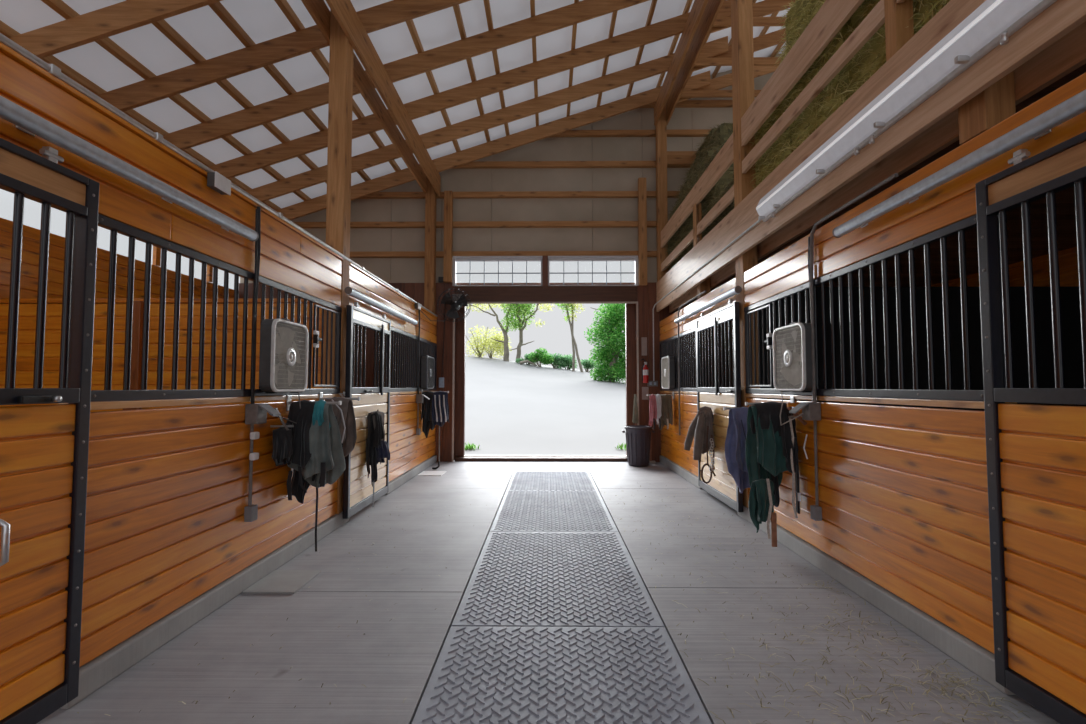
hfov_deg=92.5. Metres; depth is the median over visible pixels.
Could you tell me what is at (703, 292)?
conduit
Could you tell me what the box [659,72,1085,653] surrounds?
wall
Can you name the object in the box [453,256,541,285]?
window
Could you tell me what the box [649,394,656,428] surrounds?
pad
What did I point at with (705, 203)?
hay bale
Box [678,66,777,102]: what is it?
rafter
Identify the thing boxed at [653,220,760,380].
conduit
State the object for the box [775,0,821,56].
hay bale
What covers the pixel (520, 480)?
rubber mat
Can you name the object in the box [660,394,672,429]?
pad
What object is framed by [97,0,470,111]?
rafter
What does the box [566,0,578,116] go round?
purlin
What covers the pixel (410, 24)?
purlin
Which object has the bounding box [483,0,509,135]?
purlin
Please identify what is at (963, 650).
baseboard
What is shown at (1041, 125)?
door track
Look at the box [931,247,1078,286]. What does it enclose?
wall
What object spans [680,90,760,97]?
tie
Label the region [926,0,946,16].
hay bale
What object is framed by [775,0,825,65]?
hay bale
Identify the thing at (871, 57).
hay bale
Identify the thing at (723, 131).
hay bale
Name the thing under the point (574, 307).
tree
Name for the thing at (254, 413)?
conduit
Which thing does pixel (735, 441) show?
blanket
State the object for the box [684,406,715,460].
jacket
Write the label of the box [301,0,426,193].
roof beam
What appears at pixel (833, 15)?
loft railing
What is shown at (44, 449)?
stall door
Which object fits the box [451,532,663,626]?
rubber mat
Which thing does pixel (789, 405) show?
wooden bracket
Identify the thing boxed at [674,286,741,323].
door track
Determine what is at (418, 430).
outlet
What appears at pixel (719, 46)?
rafter
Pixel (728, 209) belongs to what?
hay bale
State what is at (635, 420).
broom
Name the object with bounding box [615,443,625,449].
weed patch
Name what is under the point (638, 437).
rubbish bin
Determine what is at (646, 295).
cladding
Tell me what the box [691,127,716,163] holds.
hay bale
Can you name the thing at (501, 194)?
girt
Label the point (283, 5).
purlin
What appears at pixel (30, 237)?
wall
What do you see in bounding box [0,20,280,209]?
purlin
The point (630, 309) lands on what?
trim
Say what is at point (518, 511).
rubber mat
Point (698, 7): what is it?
roof beam
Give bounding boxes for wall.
[0,42,437,666]
[0,218,233,298]
[0,298,323,411]
[238,283,734,395]
[240,53,783,282]
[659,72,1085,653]
[759,286,1085,410]
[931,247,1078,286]
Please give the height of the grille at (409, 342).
0.845 m
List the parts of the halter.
chain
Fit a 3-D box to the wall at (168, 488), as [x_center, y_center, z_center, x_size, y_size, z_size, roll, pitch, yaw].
[-2.043,0.107,2.743,0.102,2.495,13.450,0,-3,1]
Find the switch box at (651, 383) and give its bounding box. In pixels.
[647,381,657,385]
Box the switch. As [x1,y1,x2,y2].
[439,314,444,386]
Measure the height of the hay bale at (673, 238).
0.597 m
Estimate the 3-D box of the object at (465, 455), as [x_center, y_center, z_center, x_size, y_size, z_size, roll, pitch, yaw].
[0.049,1.826,9.649,3.312,0.175,0.150,0,-3,1]
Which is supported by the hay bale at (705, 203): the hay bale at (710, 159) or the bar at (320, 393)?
the hay bale at (710, 159)
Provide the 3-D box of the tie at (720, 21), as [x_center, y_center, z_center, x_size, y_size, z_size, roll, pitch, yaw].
[3.780,-4.935,7.533,2.980,0.120,0.039,0,-3,1]
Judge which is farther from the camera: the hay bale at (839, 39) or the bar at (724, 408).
the bar at (724, 408)
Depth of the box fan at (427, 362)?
8.30 m
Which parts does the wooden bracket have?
arm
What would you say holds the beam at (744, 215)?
attached to the timber post at (741, 10)
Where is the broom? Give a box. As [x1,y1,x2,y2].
[632,394,638,424]
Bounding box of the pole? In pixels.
[432,426,439,468]
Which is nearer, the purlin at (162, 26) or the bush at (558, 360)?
the purlin at (162, 26)
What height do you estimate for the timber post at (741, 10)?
6.800 m
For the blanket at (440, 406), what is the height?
0.578 m
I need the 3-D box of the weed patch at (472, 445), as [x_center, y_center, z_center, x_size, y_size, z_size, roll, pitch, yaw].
[-1.634,1.798,11.131,0.579,0.183,0.434,0,-3,1]
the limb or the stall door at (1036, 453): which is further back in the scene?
the limb
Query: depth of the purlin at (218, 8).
6.06 m
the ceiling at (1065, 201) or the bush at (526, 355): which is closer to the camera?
the ceiling at (1065, 201)
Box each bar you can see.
[286,395,341,410]
[319,392,359,400]
[647,391,673,398]
[723,402,762,409]
[745,397,794,408]
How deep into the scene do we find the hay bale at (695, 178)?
7.97 m
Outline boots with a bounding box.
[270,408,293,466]
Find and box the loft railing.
[661,0,913,270]
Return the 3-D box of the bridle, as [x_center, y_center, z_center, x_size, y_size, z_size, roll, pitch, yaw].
[-1.811,1.047,5.670,0.210,1.051,0.300,-1,-3,17]
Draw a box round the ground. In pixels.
[465,355,625,454]
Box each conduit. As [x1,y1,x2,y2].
[0,33,437,316]
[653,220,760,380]
[678,290,705,434]
[810,173,897,401]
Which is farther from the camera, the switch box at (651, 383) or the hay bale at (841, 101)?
the switch box at (651, 383)
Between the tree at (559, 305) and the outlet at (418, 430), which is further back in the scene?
the tree at (559, 305)
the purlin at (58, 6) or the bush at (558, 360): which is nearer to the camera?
the purlin at (58, 6)
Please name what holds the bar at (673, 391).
attached to the wall at (903, 491)
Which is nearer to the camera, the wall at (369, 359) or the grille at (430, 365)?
the grille at (430, 365)
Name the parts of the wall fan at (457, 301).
motor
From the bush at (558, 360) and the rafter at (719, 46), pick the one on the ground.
the bush at (558, 360)
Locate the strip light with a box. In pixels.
[756,0,1056,221]
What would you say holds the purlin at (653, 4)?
attached to the ceiling at (262, 20)
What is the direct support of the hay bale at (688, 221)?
on the hay bale at (683, 235)
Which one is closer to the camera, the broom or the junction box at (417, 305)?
the junction box at (417, 305)
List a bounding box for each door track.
[0,95,258,241]
[345,287,417,324]
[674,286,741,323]
[832,89,1085,237]
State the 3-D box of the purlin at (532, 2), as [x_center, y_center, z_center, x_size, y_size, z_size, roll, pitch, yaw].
[-0.137,-4.497,5.798,0.054,0.104,7.950,0,-3,1]
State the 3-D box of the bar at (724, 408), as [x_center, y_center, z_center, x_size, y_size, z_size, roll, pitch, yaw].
[1.888,0.436,4.887,0.374,0.120,0.060,0,-3,1]
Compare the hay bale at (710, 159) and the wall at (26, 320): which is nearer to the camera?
the wall at (26, 320)
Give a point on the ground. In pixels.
(512, 408)
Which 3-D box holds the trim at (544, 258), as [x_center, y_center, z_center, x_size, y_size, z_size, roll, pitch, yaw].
[0.041,-1.668,9.591,0.100,0.570,0.100,0,-3,1]
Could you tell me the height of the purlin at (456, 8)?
0.104 m
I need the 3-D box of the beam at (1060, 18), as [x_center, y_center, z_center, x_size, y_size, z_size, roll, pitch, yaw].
[2.026,-1.315,2.770,0.040,0.152,13.447,0,-3,1]
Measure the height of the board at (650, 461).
0.620 m
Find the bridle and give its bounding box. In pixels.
[365,410,389,506]
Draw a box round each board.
[417,471,445,475]
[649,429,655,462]
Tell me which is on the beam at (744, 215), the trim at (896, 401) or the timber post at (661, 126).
the timber post at (661, 126)
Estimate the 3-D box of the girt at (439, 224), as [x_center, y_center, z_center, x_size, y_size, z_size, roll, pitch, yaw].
[-0.159,-2.553,9.655,10.300,0.095,0.099,0,-3,1]
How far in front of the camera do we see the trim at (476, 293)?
9.52 m
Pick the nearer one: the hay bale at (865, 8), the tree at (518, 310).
the hay bale at (865, 8)
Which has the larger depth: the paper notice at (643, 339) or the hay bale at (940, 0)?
the paper notice at (643, 339)
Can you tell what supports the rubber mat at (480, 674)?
on the floor
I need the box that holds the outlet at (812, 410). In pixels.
[802,402,820,420]
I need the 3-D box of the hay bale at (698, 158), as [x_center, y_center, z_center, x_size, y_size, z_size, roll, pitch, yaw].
[2.832,-3.273,9.044,0.707,0.603,1.146,0,-3,3]
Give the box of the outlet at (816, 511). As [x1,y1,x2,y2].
[810,505,821,520]
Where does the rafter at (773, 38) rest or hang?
attached to the ceiling at (262, 20)
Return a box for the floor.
[37,461,1059,723]
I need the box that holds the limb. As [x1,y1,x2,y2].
[520,360,536,365]
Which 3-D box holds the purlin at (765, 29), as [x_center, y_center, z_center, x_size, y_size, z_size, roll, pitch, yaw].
[3.723,-5.752,5.822,0.054,0.104,7.950,0,-3,1]
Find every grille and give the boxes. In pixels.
[67,214,341,401]
[274,322,305,388]
[390,327,436,391]
[428,358,433,387]
[659,327,696,391]
[662,358,667,387]
[744,214,1005,400]
[775,325,801,387]
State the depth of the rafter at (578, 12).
6.62 m
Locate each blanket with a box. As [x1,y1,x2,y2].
[287,399,344,551]
[325,397,356,457]
[421,391,434,437]
[432,391,448,426]
[725,407,750,493]
[745,402,797,546]
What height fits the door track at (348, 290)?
0.107 m
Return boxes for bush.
[465,325,508,357]
[476,335,511,358]
[515,354,538,364]
[527,347,553,366]
[549,353,567,368]
[559,354,577,369]
[580,359,597,371]
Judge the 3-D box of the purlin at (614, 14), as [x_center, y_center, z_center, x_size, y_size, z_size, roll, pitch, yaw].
[0.973,-4.858,5.805,0.054,0.104,7.950,0,-3,1]
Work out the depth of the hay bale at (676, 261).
8.95 m
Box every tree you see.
[466,304,554,362]
[555,304,582,371]
[565,304,585,371]
[584,304,625,383]
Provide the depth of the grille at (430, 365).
8.56 m
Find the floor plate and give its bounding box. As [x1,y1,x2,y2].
[242,570,320,593]
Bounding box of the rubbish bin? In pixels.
[622,425,654,466]
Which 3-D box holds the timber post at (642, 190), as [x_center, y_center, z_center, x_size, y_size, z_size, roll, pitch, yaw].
[1.820,-2.383,9.502,0.140,1.970,0.108,0,-3,1]
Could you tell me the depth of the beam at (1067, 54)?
3.08 m
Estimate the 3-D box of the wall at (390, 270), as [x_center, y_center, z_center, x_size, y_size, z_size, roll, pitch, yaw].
[-0.083,-3.515,9.791,11.150,5.460,0.080,0,-3,1]
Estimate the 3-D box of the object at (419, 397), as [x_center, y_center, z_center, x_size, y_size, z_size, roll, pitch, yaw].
[-1.857,0.131,8.071,0.188,1.990,0.120,0,-3,1]
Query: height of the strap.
0.800 m
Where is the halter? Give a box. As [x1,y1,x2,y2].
[701,426,715,483]
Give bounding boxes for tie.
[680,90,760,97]
[695,57,780,65]
[712,17,785,26]
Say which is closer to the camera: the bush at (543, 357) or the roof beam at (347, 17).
the roof beam at (347, 17)
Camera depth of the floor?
2.89 m
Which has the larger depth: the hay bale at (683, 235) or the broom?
the broom
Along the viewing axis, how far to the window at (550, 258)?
9.56 m
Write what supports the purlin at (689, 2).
attached to the ceiling at (262, 20)
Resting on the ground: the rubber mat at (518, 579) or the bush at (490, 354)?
the bush at (490, 354)
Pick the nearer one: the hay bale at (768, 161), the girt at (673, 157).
the hay bale at (768, 161)
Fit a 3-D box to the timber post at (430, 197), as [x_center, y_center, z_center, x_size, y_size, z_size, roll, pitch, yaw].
[-2.055,-2.108,9.496,0.170,2.580,0.168,0,-3,1]
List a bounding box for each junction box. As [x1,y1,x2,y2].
[207,171,230,195]
[415,303,420,309]
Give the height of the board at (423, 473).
0.012 m
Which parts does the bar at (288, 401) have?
wall plate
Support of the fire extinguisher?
attached to the cladding
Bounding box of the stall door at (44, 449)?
[0,138,99,723]
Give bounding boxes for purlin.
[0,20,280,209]
[41,0,310,200]
[152,19,326,183]
[209,1,370,180]
[274,0,400,171]
[406,19,460,151]
[453,4,490,141]
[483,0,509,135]
[530,0,538,125]
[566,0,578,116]
[596,11,616,106]
[626,0,656,96]
[656,0,692,87]
[712,0,756,78]
[753,12,778,52]
[770,43,782,56]
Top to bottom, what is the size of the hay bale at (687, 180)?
0.597 m
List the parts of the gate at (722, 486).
plank panel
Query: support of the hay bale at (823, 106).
on the hay bale at (841, 101)
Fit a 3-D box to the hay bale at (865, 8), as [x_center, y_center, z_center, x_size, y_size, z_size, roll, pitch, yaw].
[2.421,-2.439,3.285,0.715,0.597,1.156,0,-3,-1]
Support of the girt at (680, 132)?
attached to the wall at (390, 270)
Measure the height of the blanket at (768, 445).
1.160 m
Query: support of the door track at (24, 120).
attached to the wall at (168, 488)
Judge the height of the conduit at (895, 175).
1.357 m
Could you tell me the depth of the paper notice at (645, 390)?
9.40 m
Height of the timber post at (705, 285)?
0.295 m
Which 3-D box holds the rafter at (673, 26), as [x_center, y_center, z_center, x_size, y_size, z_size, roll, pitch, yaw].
[-1.405,-3.822,7.575,8.850,3.124,0.050,0,-3,1]
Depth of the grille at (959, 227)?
3.14 m
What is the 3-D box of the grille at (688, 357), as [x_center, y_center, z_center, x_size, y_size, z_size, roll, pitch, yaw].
[2.118,0.020,8.259,0.042,0.880,2.340,0,-3,1]
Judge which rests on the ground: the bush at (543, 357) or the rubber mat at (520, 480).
the bush at (543, 357)
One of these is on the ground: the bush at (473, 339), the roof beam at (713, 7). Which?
the bush at (473, 339)
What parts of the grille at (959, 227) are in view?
feed frame, latch plate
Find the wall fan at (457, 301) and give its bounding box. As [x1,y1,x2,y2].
[437,288,470,321]
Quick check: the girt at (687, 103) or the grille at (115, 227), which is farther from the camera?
the girt at (687, 103)
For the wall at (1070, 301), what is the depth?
5.48 m
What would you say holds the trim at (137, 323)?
attached to the wall at (26, 320)
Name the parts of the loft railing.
rail post, rail post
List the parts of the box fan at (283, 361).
hanging wire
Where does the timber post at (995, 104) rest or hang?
on the wall at (903, 491)
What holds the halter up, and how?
hanging from the gate at (722, 486)
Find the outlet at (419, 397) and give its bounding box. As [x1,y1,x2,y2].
[416,394,422,402]
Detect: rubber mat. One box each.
[412,626,711,723]
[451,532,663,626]
[489,491,617,531]
[506,471,597,490]
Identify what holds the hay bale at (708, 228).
on the hay bale
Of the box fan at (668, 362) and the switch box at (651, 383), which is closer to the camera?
the box fan at (668, 362)
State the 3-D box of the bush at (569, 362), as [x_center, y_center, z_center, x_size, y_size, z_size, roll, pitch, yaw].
[1.817,0.045,39.036,1.652,1.285,1.397,0,-3,1]
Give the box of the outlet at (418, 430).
[416,428,420,434]
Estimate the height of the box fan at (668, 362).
0.559 m
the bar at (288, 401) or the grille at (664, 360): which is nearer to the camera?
the bar at (288, 401)
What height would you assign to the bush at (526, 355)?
0.943 m
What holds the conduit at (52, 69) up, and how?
attached to the wall at (168, 488)
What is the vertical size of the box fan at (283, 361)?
0.816 m
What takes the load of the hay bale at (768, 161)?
on the hay bale
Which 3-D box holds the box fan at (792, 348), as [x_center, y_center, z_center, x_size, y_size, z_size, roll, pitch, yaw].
[1.952,0.093,4.162,0.208,0.821,0.526,0,-3,1]
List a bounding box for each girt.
[294,221,656,227]
[350,251,656,257]
[358,191,679,198]
[451,161,692,168]
[547,129,711,137]
[640,100,732,107]
[667,151,695,164]
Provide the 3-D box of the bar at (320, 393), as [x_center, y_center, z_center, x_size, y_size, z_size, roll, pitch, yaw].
[-1.807,0.328,4.627,0.354,0.120,0.060,0,-3,1]
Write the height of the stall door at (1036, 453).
2.265 m
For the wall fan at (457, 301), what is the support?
attached to the cladding
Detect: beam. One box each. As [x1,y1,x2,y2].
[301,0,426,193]
[326,0,440,195]
[654,0,707,124]
[656,0,985,302]
[656,0,1085,311]
[665,0,723,124]
[669,21,1085,312]
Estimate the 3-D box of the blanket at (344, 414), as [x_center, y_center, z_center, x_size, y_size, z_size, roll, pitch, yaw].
[-1.819,0.611,4.617,0.278,0.602,0.389,0,-3,1]
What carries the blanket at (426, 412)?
hanging from the bar
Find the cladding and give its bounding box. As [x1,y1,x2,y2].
[404,282,692,461]
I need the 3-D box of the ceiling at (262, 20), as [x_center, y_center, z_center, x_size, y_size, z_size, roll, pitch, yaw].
[1.777,-4.552,3.030,15.500,3.517,13.650,0,-3,1]
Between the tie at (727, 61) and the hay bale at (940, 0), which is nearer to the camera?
the hay bale at (940, 0)
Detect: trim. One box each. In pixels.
[58,391,420,409]
[123,301,143,409]
[454,282,636,459]
[454,286,636,301]
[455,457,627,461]
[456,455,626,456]
[542,256,547,285]
[660,391,1016,408]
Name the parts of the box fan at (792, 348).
cord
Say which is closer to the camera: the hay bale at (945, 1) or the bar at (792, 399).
the hay bale at (945, 1)
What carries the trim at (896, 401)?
attached to the wall at (903, 491)
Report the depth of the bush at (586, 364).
38.42 m
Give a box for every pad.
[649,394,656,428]
[656,394,661,428]
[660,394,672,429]
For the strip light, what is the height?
0.272 m
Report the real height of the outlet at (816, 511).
0.100 m
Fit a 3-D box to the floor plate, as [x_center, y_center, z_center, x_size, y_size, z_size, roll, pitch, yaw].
[-1.793,1.517,3.596,0.345,0.014,0.405,0,-3,1]
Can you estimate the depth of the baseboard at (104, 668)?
2.94 m
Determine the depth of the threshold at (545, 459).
9.44 m
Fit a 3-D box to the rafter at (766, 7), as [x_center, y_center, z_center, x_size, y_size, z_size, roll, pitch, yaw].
[3.581,-5.306,7.645,2.580,1.056,0.040,0,-3,1]
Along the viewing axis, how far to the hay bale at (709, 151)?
8.03 m
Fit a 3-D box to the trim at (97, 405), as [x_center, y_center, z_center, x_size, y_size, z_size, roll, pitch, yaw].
[-2.002,0.365,5.834,0.065,0.036,7.250,0,-3,1]
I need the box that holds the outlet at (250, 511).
[244,505,257,521]
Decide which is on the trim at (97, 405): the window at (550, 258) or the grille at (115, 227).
the grille at (115, 227)
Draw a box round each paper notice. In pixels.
[641,337,646,354]
[642,387,648,399]
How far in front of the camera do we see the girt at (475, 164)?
9.66 m
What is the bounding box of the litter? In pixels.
[77,481,1029,723]
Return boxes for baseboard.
[59,455,436,708]
[660,455,1015,694]
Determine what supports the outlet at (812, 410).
attached to the conduit at (811, 410)
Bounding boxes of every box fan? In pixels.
[259,318,308,423]
[421,355,434,389]
[661,355,674,389]
[773,322,816,425]
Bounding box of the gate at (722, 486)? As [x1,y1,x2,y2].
[696,299,742,511]
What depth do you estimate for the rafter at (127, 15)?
4.75 m
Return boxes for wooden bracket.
[786,403,806,424]
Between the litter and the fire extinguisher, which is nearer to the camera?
the litter
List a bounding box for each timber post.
[323,9,352,513]
[424,176,436,313]
[443,191,452,282]
[638,178,646,285]
[655,105,667,281]
[697,277,709,298]
[731,0,759,507]
[958,70,1015,144]
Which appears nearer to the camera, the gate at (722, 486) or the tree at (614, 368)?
the gate at (722, 486)
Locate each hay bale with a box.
[664,226,682,253]
[664,237,679,272]
[668,196,682,219]
[674,172,692,204]
[674,223,692,260]
[677,212,696,238]
[679,172,699,200]
[681,149,703,190]
[689,145,716,184]
[690,199,713,246]
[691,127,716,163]
[692,170,733,221]
[693,142,733,180]
[701,122,732,159]
[706,174,733,227]
[750,93,789,149]
[750,125,792,190]
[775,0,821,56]
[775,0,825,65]
[779,58,853,158]
[780,101,841,159]
[783,16,853,107]
[839,0,949,100]
[841,0,879,37]
[841,1,945,102]
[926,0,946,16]
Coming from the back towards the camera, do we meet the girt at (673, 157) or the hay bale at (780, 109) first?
the girt at (673, 157)
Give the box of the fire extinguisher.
[641,359,648,382]
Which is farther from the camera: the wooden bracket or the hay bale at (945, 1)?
the wooden bracket
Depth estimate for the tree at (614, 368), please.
30.64 m
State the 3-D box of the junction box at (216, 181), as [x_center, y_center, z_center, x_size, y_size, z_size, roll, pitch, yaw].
[-1.959,-1.078,3.144,0.056,0.093,0.148,0,-3,1]
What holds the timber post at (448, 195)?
attached to the cladding
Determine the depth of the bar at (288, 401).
4.04 m
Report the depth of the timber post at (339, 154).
5.20 m
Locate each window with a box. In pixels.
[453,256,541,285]
[548,256,637,285]
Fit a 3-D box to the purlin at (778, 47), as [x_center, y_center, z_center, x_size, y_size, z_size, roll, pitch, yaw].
[4.273,-5.931,5.825,0.054,0.104,7.950,0,-3,1]
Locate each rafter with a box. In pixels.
[9,0,221,58]
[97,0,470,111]
[163,0,648,149]
[209,0,730,178]
[246,36,727,201]
[275,71,709,219]
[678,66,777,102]
[692,28,785,71]
[709,0,794,33]
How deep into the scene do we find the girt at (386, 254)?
9.59 m
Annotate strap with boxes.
[788,415,807,517]
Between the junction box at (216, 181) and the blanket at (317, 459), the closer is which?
the junction box at (216, 181)
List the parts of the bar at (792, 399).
wall plate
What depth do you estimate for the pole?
8.63 m
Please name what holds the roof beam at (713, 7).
attached to the timber post at (741, 10)
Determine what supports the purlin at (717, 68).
attached to the ceiling at (262, 20)
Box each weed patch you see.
[465,441,478,449]
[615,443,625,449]
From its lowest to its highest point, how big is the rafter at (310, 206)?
3.124 m
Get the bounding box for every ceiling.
[0,0,789,208]
[687,64,1085,303]
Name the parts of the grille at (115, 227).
latch plate, feed frame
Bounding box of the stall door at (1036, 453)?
[975,131,1085,723]
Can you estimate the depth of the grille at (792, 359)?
4.20 m
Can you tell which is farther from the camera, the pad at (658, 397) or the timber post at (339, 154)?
the pad at (658, 397)
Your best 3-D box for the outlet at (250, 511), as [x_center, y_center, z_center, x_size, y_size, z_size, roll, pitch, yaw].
[-1.968,1.019,3.504,0.053,0.100,0.070,0,-3,1]
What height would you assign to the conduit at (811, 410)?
2.141 m

